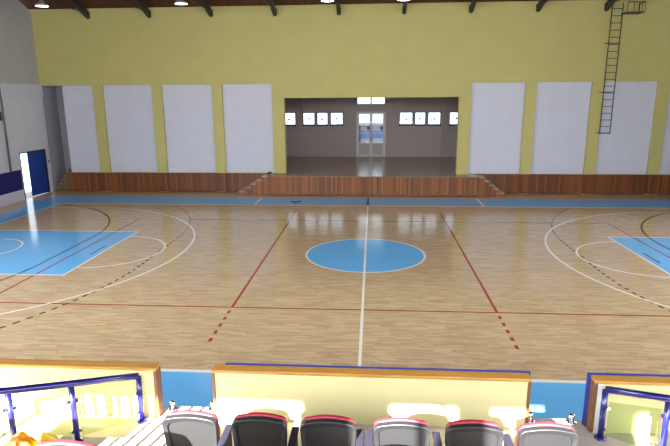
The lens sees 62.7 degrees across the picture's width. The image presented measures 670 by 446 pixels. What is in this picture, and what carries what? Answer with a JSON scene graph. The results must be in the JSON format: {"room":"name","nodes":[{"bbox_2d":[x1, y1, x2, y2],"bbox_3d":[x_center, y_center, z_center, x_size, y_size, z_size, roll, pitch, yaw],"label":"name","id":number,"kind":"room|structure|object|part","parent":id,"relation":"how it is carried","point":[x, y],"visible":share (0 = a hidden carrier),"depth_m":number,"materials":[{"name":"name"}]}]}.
{"room":"arena","nodes":[
{"label":"arena","id":0,"kind":"room"},
{"bbox_2d":[0,0,53,206],"bbox_3d":[-15.724,-5.542,11.985,0.400,15.133,30.250,1,13,4],"label":"wall","id":1,"kind":"structure","parent":0,"point":[21,89],"depth_m":25.40,"materials":[{"name":"grey paint"}]},
{"bbox_2d":[0,89,10,171],"bbox_3d":[-14.679,-4.213,24.455,0.077,3.870,0.090,1,13,4],"label":"drain pipe","id":2,"kind":"object","parent":1,"relation":"attached to","point":[0,89],"visible":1,"depth_m":24.46,"materials":[{"name":"grey metal"}]},
{"bbox_2d":[19,149,49,199],"bbox_3d":[-14.675,-2.416,26.810,0.183,2.200,2.060,1,13,4],"label":"door","id":3,"kind":"structure","parent":1,"relation":"in","point":[37,162],"depth_m":27.12,"materials":[{"name":"blue metal"}]},
{"bbox_3d":[-14.652,-2.477,27.181,0.012,1.750,0.940,1,13,8],"label":"panel","id":4,"kind":"part","parent":3,"relation":"part of","materials":[{"name":"blue paint"}]},
{"bbox_2d":[42,86,70,190],"bbox_3d":[-14.044,-4.385,28.478,1.450,5.270,1.500,1,13,4],"label":"wall","id":5,"kind":"structure","parent":0,"point":[53,102],"depth_m":28.53,"materials":[{"name":"grey paint"}]},
{"bbox_2d":[18,0,564,9],"bbox_3d":[0.662,-9.594,9.867,33.400,7.063,31.000,1,13,4],"label":"ceiling","id":6,"kind":"structure","parent":0,"point":[29,4],"depth_m":25.50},
{"bbox_2d":[44,0,89,18],"bbox_3d":[-12.321,-11.271,18.180,0.180,6.746,15.150,1,13,4],"label":"roof truss","id":7,"kind":"object","parent":6,"relation":"attached to","point":[75,3],"visible":1,"depth_m":25.43,"materials":[{"name":"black metal"}]},
{"bbox_2d":[35,0,48,6],"bbox_3d":[-12.067,-9.768,22.450,0.540,1.750,0.540,1,13,4],"label":"pendant lamp","id":8,"kind":"object","parent":7,"relation":"hanging from","point":[41,3],"visible":1,"depth_m":22.51,"materials":[{"name":"white"}]},
{"bbox_3d":[-12.309,-8.299,18.796,0.040,0.110,15.000,1,13,4],"label":"tie rod","id":9,"kind":"part","parent":7,"relation":"part of","materials":[{"name":"green metal"}]},
{"bbox_2d":[117,0,150,17],"bbox_3d":[-9.328,-11.241,17.977,0.180,6.746,15.150,1,13,4],"label":"roof truss","id":10,"kind":"object","parent":6,"relation":"attached to","point":[140,3],"visible":1,"depth_m":25.27,"materials":[{"name":"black metal"}]},
{"bbox_2d":[189,0,212,16],"bbox_3d":[-6.355,-11.212,17.777,0.180,6.746,15.150,1,13,4],"label":"roof truss","id":11,"kind":"object","parent":6,"relation":"attached to","point":[205,3],"visible":1,"depth_m":25.17,"materials":[{"name":"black metal"}]},
{"bbox_2d":[174,0,187,4],"bbox_3d":[-6.231,-9.710,22.056,0.540,1.750,0.540,1,13,4],"label":"pendant lamp","id":12,"kind":"object","parent":11,"relation":"hanging from","point":[178,2],"visible":1,"depth_m":22.14,"materials":[{"name":"white"}]},
{"bbox_2d":[263,0,276,15],"bbox_3d":[-3.332,-11.181,17.572,0.180,6.746,15.150,1,13,4],"label":"roof truss","id":13,"kind":"object","parent":6,"relation":"attached to","point":[271,3],"visible":1,"depth_m":25.01,"materials":[{"name":"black metal"}]},
{"bbox_2d":[335,0,340,14],"bbox_3d":[-0.349,-11.152,17.371,0.180,6.746,15.150,1,13,4],"label":"roof truss","id":14,"kind":"object","parent":6,"relation":"attached to","point":[338,8],"visible":1,"depth_m":24.86,"materials":[{"name":"green metal"}]},
{"bbox_2d":[402,1,407,14],"bbox_3d":[2.644,-11.121,17.169,0.180,6.746,15.150,1,13,4],"label":"roof truss","id":15,"kind":"object","parent":6,"relation":"attached to","point":[404,7],"visible":1,"depth_m":24.79,"materials":[{"name":"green metal"}]},
{"bbox_2d":[469,0,478,12],"bbox_3d":[5.657,-11.091,16.965,0.180,6.746,15.150,1,13,4],"label":"roof truss","id":16,"kind":"object","parent":6,"relation":"attached to","point":[473,3],"visible":1,"depth_m":24.63,"materials":[{"name":"green metal"}]},
{"bbox_2d":[536,0,548,11],"bbox_3d":[8.640,-11.062,16.764,0.180,6.746,15.150,1,13,4],"label":"roof truss","id":17,"kind":"object","parent":6,"relation":"attached to","point":[541,3],"visible":1,"depth_m":24.50,"materials":[{"name":"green metal"}]},
{"bbox_2d":[604,0,618,11],"bbox_3d":[11.623,-11.032,16.562,0.180,6.746,15.150,1,13,4],"label":"roof truss","id":18,"kind":"object","parent":6,"relation":"attached to","point":[609,3],"visible":1,"depth_m":24.35,"materials":[{"name":"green metal"}]},
{"bbox_2d":[0,190,669,419],"bbox_3d":[1.047,0.984,17.123,32.600,0.200,23.550,1,13,4],"label":"floor","id":19,"kind":"structure","parent":0,"point":[560,289],"depth_m":14.13,"materials":[{"name":"beige wood"}]},
{"bbox_2d":[56,168,71,190],"bbox_3d":[-13.934,-2.364,28.857,0.900,1.140,1.165,1,13,4],"label":"steps","id":20,"kind":"structure","parent":19,"relation":"on","point":[65,184],"depth_m":28.35,"materials":[{"name":"brown wood"}]},
{"bbox_2d":[238,174,269,194],"bbox_3d":[-3.954,-1.892,27.094,1.460,0.910,0.780,1,13,4],"label":"steps","id":21,"kind":"structure","parent":19,"relation":"on","point":[260,187],"depth_m":26.76,"materials":[{"name":"brown wood"}]},
{"bbox_2d":[268,174,479,195],"bbox_3d":[1.805,-1.862,26.736,10.080,0.930,0.873,1,13,4],"label":"stage","id":22,"kind":"object","parent":19,"relation":"on","point":[278,184],"visible":0.98,"depth_m":26.36,"materials":[{"name":"brown wood"}]},
{"bbox_2d":[478,175,503,196],"bbox_3d":[7.429,-1.778,26.325,1.200,0.910,0.780,1,13,4],"label":"steps","id":23,"kind":"structure","parent":19,"relation":"on","point":[486,189],"depth_m":26.01,"materials":[{"name":"brown wood"}]},
{"bbox_2d":[0,406,669,445],"bbox_3d":[-0.032,2.739,1.412,32.600,3.530,8.080,1,13,4],"label":"floor","id":24,"kind":"structure","parent":0,"point":[150,433],"depth_m":4.96,"materials":[{"name":"grey concrete"}]},
{"bbox_2d":[3,431,59,445],"bbox_3d":[-2.434,1.857,4.436,0.474,0.375,0.226,-2,13,-7],"label":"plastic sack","id":25,"kind":"object","parent":24,"relation":"on","point":[21,438],"visible":0.81,"depth_m":4.40,"materials":[{"name":"orange plastic"}]},
{"bbox_2d":[35,440,95,445],"bbox_3d":[-1.503,1.607,3.221,0.394,0.830,0.251,1,13,4],"label":"seat","id":26,"kind":"object","parent":24,"relation":"on","point":[52,442],"visible":1,"depth_m":3.06,"materials":[{"name":"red plastic"}]},
{"bbox_2d":[0,412,140,438],"bbox_3d":[-5.346,1.864,5.347,7.050,0.006,0.340,1,13,4],"label":"ledge","id":27,"kind":"object","parent":24,"relation":"on","point":[94,426],"visible":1,"depth_m":5.15,"materials":[{"name":"beige concrete"}]},
{"bbox_2d":[0,373,147,441],"bbox_3d":[-2.525,1.603,4.713,1.734,0.767,0.124,-8,15,-30],"label":"railing","id":28,"kind":"object","parent":24,"relation":"on","point":[7,392],"visible":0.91,"depth_m":4.81,"materials":[{"name":"metal"}]},
{"bbox_3d":[-2.707,1.700,4.619,0.051,0.623,0.052,1,13,4],"label":"post","id":29,"kind":"part","parent":28,"relation":"part of","materials":[{"name":"blue metal"}]},
{"bbox_3d":[-2.526,1.389,4.663,1.645,0.328,0.084,-8,15,-30],"label":"handrail","id":30,"kind":"part","parent":28,"relation":"part of","materials":[{"name":"blue metal"}]},
{"bbox_3d":[-2.300,1.679,4.854,0.051,0.553,0.052,1,13,4],"label":"post","id":31,"kind":"part","parent":28,"relation":"part of","materials":[{"name":"blue metal"}]},
{"bbox_3d":[-1.828,1.652,5.165,0.051,0.458,0.052,1,13,4],"label":"post","id":32,"kind":"part","parent":28,"relation":"part of","materials":[{"name":"blue metal"}]},
{"bbox_2d":[168,400,177,411],"bbox_3d":[-1.597,1.785,5.406,0.100,0.090,0.100,1,13,4],"label":"socket","id":33,"kind":"object","parent":24,"relation":"on","point":[172,407],"visible":0.99,"depth_m":5.39,"materials":[{"name":"silver metal"}]},
{"bbox_3d":[-1.597,1.780,5.405,0.060,0.080,0.060,1,13,4],"label":"knob","id":34,"kind":"part","parent":33,"relation":"part of","materials":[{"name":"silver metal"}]},
{"bbox_3d":[-1.597,1.823,5.415,0.100,0.012,0.100,1,13,4],"label":"plate","id":35,"kind":"part","parent":33,"relation":"part of","materials":[{"name":"silver metal"}]},
{"bbox_2d":[162,410,219,445],"bbox_3d":[-1.017,1.719,4.047,0.394,0.830,0.251,1,13,4],"label":"seat","id":36,"kind":"object","parent":24,"relation":"on","point":[181,427],"visible":0.99,"depth_m":3.90,"materials":[{"name":"black plastic"}]},
{"bbox_2d":[208,401,213,411],"bbox_3d":[-1.198,1.786,5.388,0.100,0.090,0.100,1,13,4],"label":"socket","id":37,"kind":"object","parent":24,"relation":"on","point":[210,409],"visible":0.66,"depth_m":5.37,"materials":[{"name":"silver metal"}]},
{"bbox_2d":[217,412,286,445],"bbox_3d":[-0.567,1.738,3.954,0.473,0.830,0.380,1,13,4],"label":"seat","id":38,"kind":"object","parent":24,"relation":"on","point":[252,428],"visible":1,"depth_m":3.87,"materials":[{"name":"black plastic"}]},
{"bbox_3d":[-0.780,1.523,3.882,0.052,0.035,0.310,1,13,4],"label":"armrest","id":39,"kind":"part","parent":38,"relation":"part of","materials":[{"name":"blue plastic"}]},
{"bbox_2d":[234,412,286,422],"bbox_3d":[-0.526,1.526,3.940,0.385,0.410,0.108,1,13,4],"label":"cushion","id":40,"kind":"object","parent":38,"relation":"on","point":[252,414],"depth_m":3.85,"materials":[{"name":"red fabric"}]},
{"bbox_2d":[288,414,363,445],"bbox_3d":[-0.058,1.744,3.920,0.524,0.830,0.380,1,13,4],"label":"seat","id":41,"kind":"object","parent":24,"relation":"on","point":[325,429],"visible":1,"depth_m":3.83,"materials":[{"name":"black plastic"}]},
{"bbox_3d":[-0.297,1.528,3.850,0.052,0.035,0.310,1,13,4],"label":"armrest","id":42,"kind":"part","parent":41,"relation":"part of","materials":[{"name":"blue plastic"}]},
{"bbox_2d":[301,414,355,424],"bbox_3d":[-0.042,1.531,3.907,0.385,0.410,0.108,1,13,4],"label":"cushion","id":43,"kind":"object","parent":41,"relation":"on","point":[325,416],"depth_m":3.82,"materials":[{"name":"red fabric"}]},
{"bbox_3d":[0.174,1.532,3.818,0.052,0.035,0.310,1,13,4],"label":"armrest","id":44,"kind":"part","parent":41,"relation":"part of","materials":[{"name":"blue plastic"}]},
{"bbox_2d":[366,417,441,445],"bbox_3d":[0.479,1.749,3.883,0.524,0.830,0.380,1,13,4],"label":"seat","id":45,"kind":"object","parent":24,"relation":"on","point":[392,431],"visible":1,"depth_m":3.79,"materials":[{"name":"black plastic"}]},
{"bbox_3d":[0.240,1.533,3.813,0.052,0.035,0.310,1,13,4],"label":"armrest","id":46,"kind":"part","parent":45,"relation":"part of","materials":[{"name":"blue plastic"}]},
{"bbox_2d":[374,417,429,426],"bbox_3d":[0.467,1.536,3.873,0.385,0.410,0.108,1,13,4],"label":"cushion","id":47,"kind":"object","parent":45,"relation":"on","point":[392,419],"depth_m":3.78,"materials":[{"name":"red fabric"}]},
{"bbox_3d":[0.711,1.538,3.782,0.052,0.035,0.310,1,13,4],"label":"armrest","id":48,"kind":"part","parent":45,"relation":"part of","materials":[{"name":"blue plastic"}]},
{"bbox_2d":[445,419,513,445],"bbox_3d":[0.994,1.754,3.849,0.473,0.830,0.380,1,13,4],"label":"seat","id":49,"kind":"object","parent":24,"relation":"on","point":[467,432],"visible":1,"depth_m":3.75,"materials":[{"name":"black plastic"}]},
{"bbox_2d":[445,419,501,428],"bbox_3d":[0.956,1.541,3.840,0.385,0.410,0.108,1,13,4],"label":"cushion","id":50,"kind":"object","parent":49,"relation":"on","point":[467,421],"depth_m":3.75,"materials":[{"name":"red fabric"}]},
{"bbox_3d":[1.200,1.543,3.749,0.052,0.035,0.310,1,13,4],"label":"armrest","id":51,"kind":"part","parent":49,"relation":"part of","materials":[{"name":"blue plastic"}]},
{"bbox_2d":[528,411,534,422],"bbox_3d":[1.835,1.819,5.174,0.100,0.090,0.100,1,13,4],"label":"socket","id":52,"kind":"object","parent":24,"relation":"on","point":[531,414],"visible":0.7,"depth_m":5.15,"materials":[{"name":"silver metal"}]},
{"bbox_3d":[1.835,1.814,5.173,0.060,0.080,0.060,1,13,4],"label":"knob","id":53,"kind":"part","parent":52,"relation":"part of","materials":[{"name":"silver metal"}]},
{"bbox_2d":[515,422,578,445],"bbox_3d":[1.447,1.744,3.881,0.394,0.830,0.251,1,13,4],"label":"seat","id":54,"kind":"object","parent":24,"relation":"on","point":[534,433],"visible":1,"depth_m":3.72,"materials":[{"name":"black plastic"}]},
{"bbox_2d":[565,413,576,424],"bbox_3d":[2.214,1.823,5.148,0.100,0.090,0.100,1,13,4],"label":"socket","id":55,"kind":"object","parent":24,"relation":"on","point":[570,420],"visible":1,"depth_m":5.13,"materials":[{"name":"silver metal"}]},
{"bbox_3d":[2.214,1.861,5.157,0.100,0.012,0.100,1,13,4],"label":"plate","id":56,"kind":"part","parent":55,"relation":"part of","materials":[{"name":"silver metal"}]},
{"bbox_3d":[2.214,1.818,5.147,0.060,0.080,0.060,1,13,4],"label":"knob","id":57,"kind":"part","parent":55,"relation":"part of","materials":[{"name":"silver metal"}]},
{"bbox_2d":[594,386,669,445],"bbox_3d":[2.773,1.666,4.564,1.091,0.652,0.102,9,16,34],"label":"railing","id":58,"kind":"object","parent":24,"relation":"on","point":[599,436],"visible":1,"depth_m":4.66,"materials":[{"name":"metal"}]},
{"bbox_3d":[2.366,1.692,4.860,0.051,0.473,0.052,1,13,4],"label":"post","id":59,"kind":"part","parent":58,"relation":"part of","materials":[{"name":"blue metal"}]},
{"bbox_3d":[2.772,1.445,4.513,1.000,0.198,0.063,9,16,34],"label":"handrail","id":60,"kind":"part","parent":58,"relation":"part of","materials":[{"name":"blue metal"}]},
{"bbox_3d":[2.754,1.718,4.592,0.051,0.538,0.052,1,13,4],"label":"post","id":61,"kind":"part","parent":58,"relation":"part of","materials":[{"name":"blue metal"}]},
{"bbox_2d":[0,358,669,434],"bbox_3d":[0.133,1.856,5.210,18.000,1.023,0.142,1,13,4],"label":"wall","id":62,"kind":"structure","parent":0,"point":[438,397],"depth_m":5.09,"materials":[{"name":"yellow paint"}]},
{"bbox_3d":[-1.690,1.615,5.270,0.030,0.485,0.116,1,13,4],"label":"trim","id":63,"kind":"part","parent":62,"relation":"part of","materials":[{"name":"brown wood"}]},
{"bbox_3d":[-1.131,1.621,5.232,0.030,0.485,0.116,1,13,4],"label":"trim","id":64,"kind":"part","parent":62,"relation":"part of","materials":[{"name":"brown wood"}]},
{"bbox_3d":[1.752,1.650,5.037,0.030,0.485,0.116,1,13,4],"label":"trim","id":65,"kind":"part","parent":62,"relation":"part of","materials":[{"name":"brown wood"}]},
{"bbox_3d":[2.331,1.655,4.998,0.030,0.485,0.116,1,13,4],"label":"trim","id":66,"kind":"part","parent":62,"relation":"part of","materials":[{"name":"brown wood"}]},
{"bbox_2d":[29,0,669,194],"bbox_3d":[1.568,-5.908,26.413,32.950,9.000,0.300,1,13,4],"label":"wall","id":67,"kind":"structure","parent":0,"point":[176,89],"depth_m":26.09,"materials":[{"name":"yellow paint"}]},
{"bbox_3d":[-12.716,-4.708,27.697,1.600,4.300,0.050,1,13,4],"label":"white panel","id":68,"kind":"part","parent":67,"relation":"part of","materials":[{"name":"paint"}]},
{"bbox_3d":[-10.182,-4.683,27.526,2.480,4.300,0.050,1,13,4],"label":"white panel","id":69,"kind":"part","parent":67,"relation":"part of","materials":[{"name":"paint"}]},
{"bbox_2d":[70,172,266,191],"bbox_3d":[-8.355,-2.072,27.796,10.340,0.930,0.099,1,13,4],"label":"wainscot","id":70,"kind":"structure","parent":67,"relation":"attached to","point":[80,181],"depth_m":27.82,"materials":[{"name":"brown wood"}]},
{"bbox_3d":[-7.204,-4.653,27.324,2.490,4.300,0.050,1,13,4],"label":"white panel","id":71,"kind":"part","parent":67,"relation":"part of","materials":[{"name":"paint"}]},
{"bbox_3d":[-4.240,-4.624,27.124,2.450,4.300,0.050,1,13,4],"label":"white panel","id":72,"kind":"part","parent":67,"relation":"part of","materials":[{"name":"paint"}]},
{"bbox_3d":[7.692,-4.504,26.318,2.490,4.300,0.050,1,13,4],"label":"white panel","id":73,"kind":"part","parent":67,"relation":"part of","materials":[{"name":"paint"}]},
{"bbox_3d":[10.680,-4.474,26.116,2.500,4.300,0.050,1,13,4],"label":"white panel","id":74,"kind":"part","parent":67,"relation":"part of","materials":[{"name":"paint"}]},
{"bbox_2d":[476,174,669,193],"bbox_3d":[12.426,-1.864,26.392,11.200,0.930,0.099,1,13,4],"label":"wainscot","id":75,"kind":"structure","parent":67,"relation":"attached to","point":[507,183],"depth_m":26.42,"materials":[{"name":"brown wood"}]},
{"bbox_2d":[595,3,623,133],"bbox_3d":[12.565,-6.985,25.145,0.690,5.750,0.184,1,13,4],"label":"ladder","id":76,"kind":"object","parent":67,"relation":"attached to","point":[608,43],"visible":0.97,"depth_m":25.03,"materials":[{"name":"black metal"}]},
{"bbox_3d":[12.354,-6.971,25.091,0.041,5.750,0.041,6,15,26],"label":"rail","id":77,"kind":"part","parent":76,"relation":"part of","materials":[{"name":"black metal"}]},
{"bbox_3d":[12.823,-6.967,25.060,0.041,5.750,0.041,-5,14,-18],"label":"rail","id":78,"kind":"part","parent":76,"relation":"part of","materials":[{"name":"black metal"}]},
{"bbox_3d":[13.653,-4.445,25.915,2.420,4.300,0.050,1,13,4],"label":"white panel","id":79,"kind":"part","parent":67,"relation":"part of","materials":[{"name":"paint"}]},
{"bbox_2d":[621,1,645,14],"bbox_3d":[13.173,-9.490,24.274,0.772,0.458,0.642,1,13,4],"label":"balcony","id":80,"kind":"object","parent":67,"relation":"attached to","point":[638,11],"visible":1,"depth_m":24.04,"materials":[{"name":"grey paint"}]},
{"bbox_3d":[13.173,-9.288,24.328,0.740,0.040,0.620,1,13,4],"label":"landing plate","id":81,"kind":"part","parent":80,"relation":"part of","materials":[{"name":"grey paint"}]},
{"bbox_3d":[16.706,-4.414,25.709,2.620,4.300,0.050,1,13,4],"label":"white panel","id":82,"kind":"part","parent":67,"relation":"part of","materials":[{"name":"paint"}]},
{"bbox_2d":[286,156,455,173],"bbox_3d":[1.916,-3.271,30.837,14.980,0.050,7.751,1,13,4],"label":"floor","id":83,"kind":"structure","parent":0,"point":[295,165],"depth_m":30.29,"materials":[{"name":"grey"}]},
{"bbox_2d":[285,97,457,156],"bbox_3d":[2.169,-5.879,34.200,15.400,5.400,0.400,1,13,4],"label":"wall","id":84,"kind":"structure","parent":0,"point":[301,141],"depth_m":34.12,"materials":[{"name":"beige paint"}]},
{"bbox_2d":[285,112,295,125],"bbox_3d":[-2.880,-6.499,34.450,0.920,0.850,0.180,1,13,4],"label":"window","id":85,"kind":"structure","parent":84,"relation":"in","point":[285,112],"depth_m":34.43,"materials":[{"name":"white glass"}]},
{"bbox_2d":[302,112,314,125],"bbox_3d":[-1.633,-6.486,34.365,0.820,0.850,0.180,1,13,4],"label":"window","id":86,"kind":"structure","parent":84,"relation":"in","point":[303,112],"depth_m":34.37,"materials":[{"name":"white glass"}]},
{"bbox_2d":[316,112,327,125],"bbox_3d":[-0.785,-6.478,34.308,0.760,0.850,0.180,1,13,4],"label":"window","id":87,"kind":"structure","parent":84,"relation":"in","point":[317,112],"depth_m":34.32,"materials":[{"name":"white glass"}]},
{"bbox_2d":[330,112,343,125],"bbox_3d":[0.103,-6.469,34.248,0.860,0.850,0.180,1,13,4],"label":"window","id":88,"kind":"structure","parent":84,"relation":"in","point":[330,112],"depth_m":34.24,"materials":[{"name":"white glass"}]},
{"bbox_2d":[356,112,385,156],"bbox_3d":[2.245,-5.538,34.342,1.820,2.770,0.150,1,13,4],"label":"door","id":89,"kind":"structure","parent":84,"relation":"in","point":[362,149],"depth_m":34.41,"materials":[{"name":"white metal"}]},
{"bbox_3d":[1.833,-4.624,34.573,0.645,0.690,0.030,1,13,4],"label":"panel","id":90,"kind":"part","parent":89,"relation":"part of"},
{"bbox_3d":[2.666,-4.616,34.517,0.645,0.690,0.030,1,13,4],"label":"panel","id":91,"kind":"part","parent":89,"relation":"part of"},
{"bbox_2d":[357,98,384,104],"bbox_3d":[2.224,-7.601,33.877,1.760,0.600,0.100,1,13,4],"label":"window","id":92,"kind":"structure","parent":84,"relation":"in","point":[357,98],"depth_m":33.88,"materials":[{"name":"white glass"}]},
{"bbox_2d":[399,112,412,125],"bbox_3d":[4.388,-6.426,33.959,0.890,0.850,0.180,1,13,4],"label":"window","id":93,"kind":"structure","parent":84,"relation":"in","point":[399,112],"depth_m":33.96,"materials":[{"name":"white glass"}]},
{"bbox_2d":[414,112,425,125],"bbox_3d":[5.251,-6.417,33.900,0.740,0.850,0.180,1,13,4],"label":"window","id":94,"kind":"structure","parent":84,"relation":"in","point":[415,112],"depth_m":33.90,"materials":[{"name":"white glass"}]},
{"bbox_2d":[427,112,440,125],"bbox_3d":[6.109,-6.409,33.842,0.860,0.850,0.180,1,13,4],"label":"window","id":95,"kind":"structure","parent":84,"relation":"in","point":[428,112],"depth_m":33.84,"materials":[{"name":"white glass"}]},
{"bbox_2d":[449,112,457,125],"bbox_3d":[7.431,-6.396,33.753,0.890,0.850,0.180,1,13,4],"label":"window","id":96,"kind":"structure","parent":84,"relation":"in","point":[449,112],"depth_m":33.77,"materials":[{"name":"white glass"}]},
{"label":"outside","id":97,"kind":"structure","parent":0,"visible":0},
{"bbox_2d":[20,153,44,198],"bbox_3d":[1.269,0.116,21.768,120.000,0.180,130.000,1,13,4],"label":"ground","id":98,"kind":"structure","parent":97,"point":[25,169],"depth_m":35.11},
{"bbox_2d":[338,122,411,142],"bbox_3d":[2.927,-5.667,39.523,5.400,3.000,3.250,1,13,4],"label":"building","id":99,"kind":"structure","parent":98,"relation":"on","point":[377,135],"depth_m":37.89,"materials":[{"name":"glass"}]},
{"bbox_3d":[1.617,-5.284,38.134,0.300,2.900,0.099,1,13,4],"label":"drain post","id":100,"kind":"part","parent":99,"relation":"part of","materials":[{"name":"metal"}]}
]}

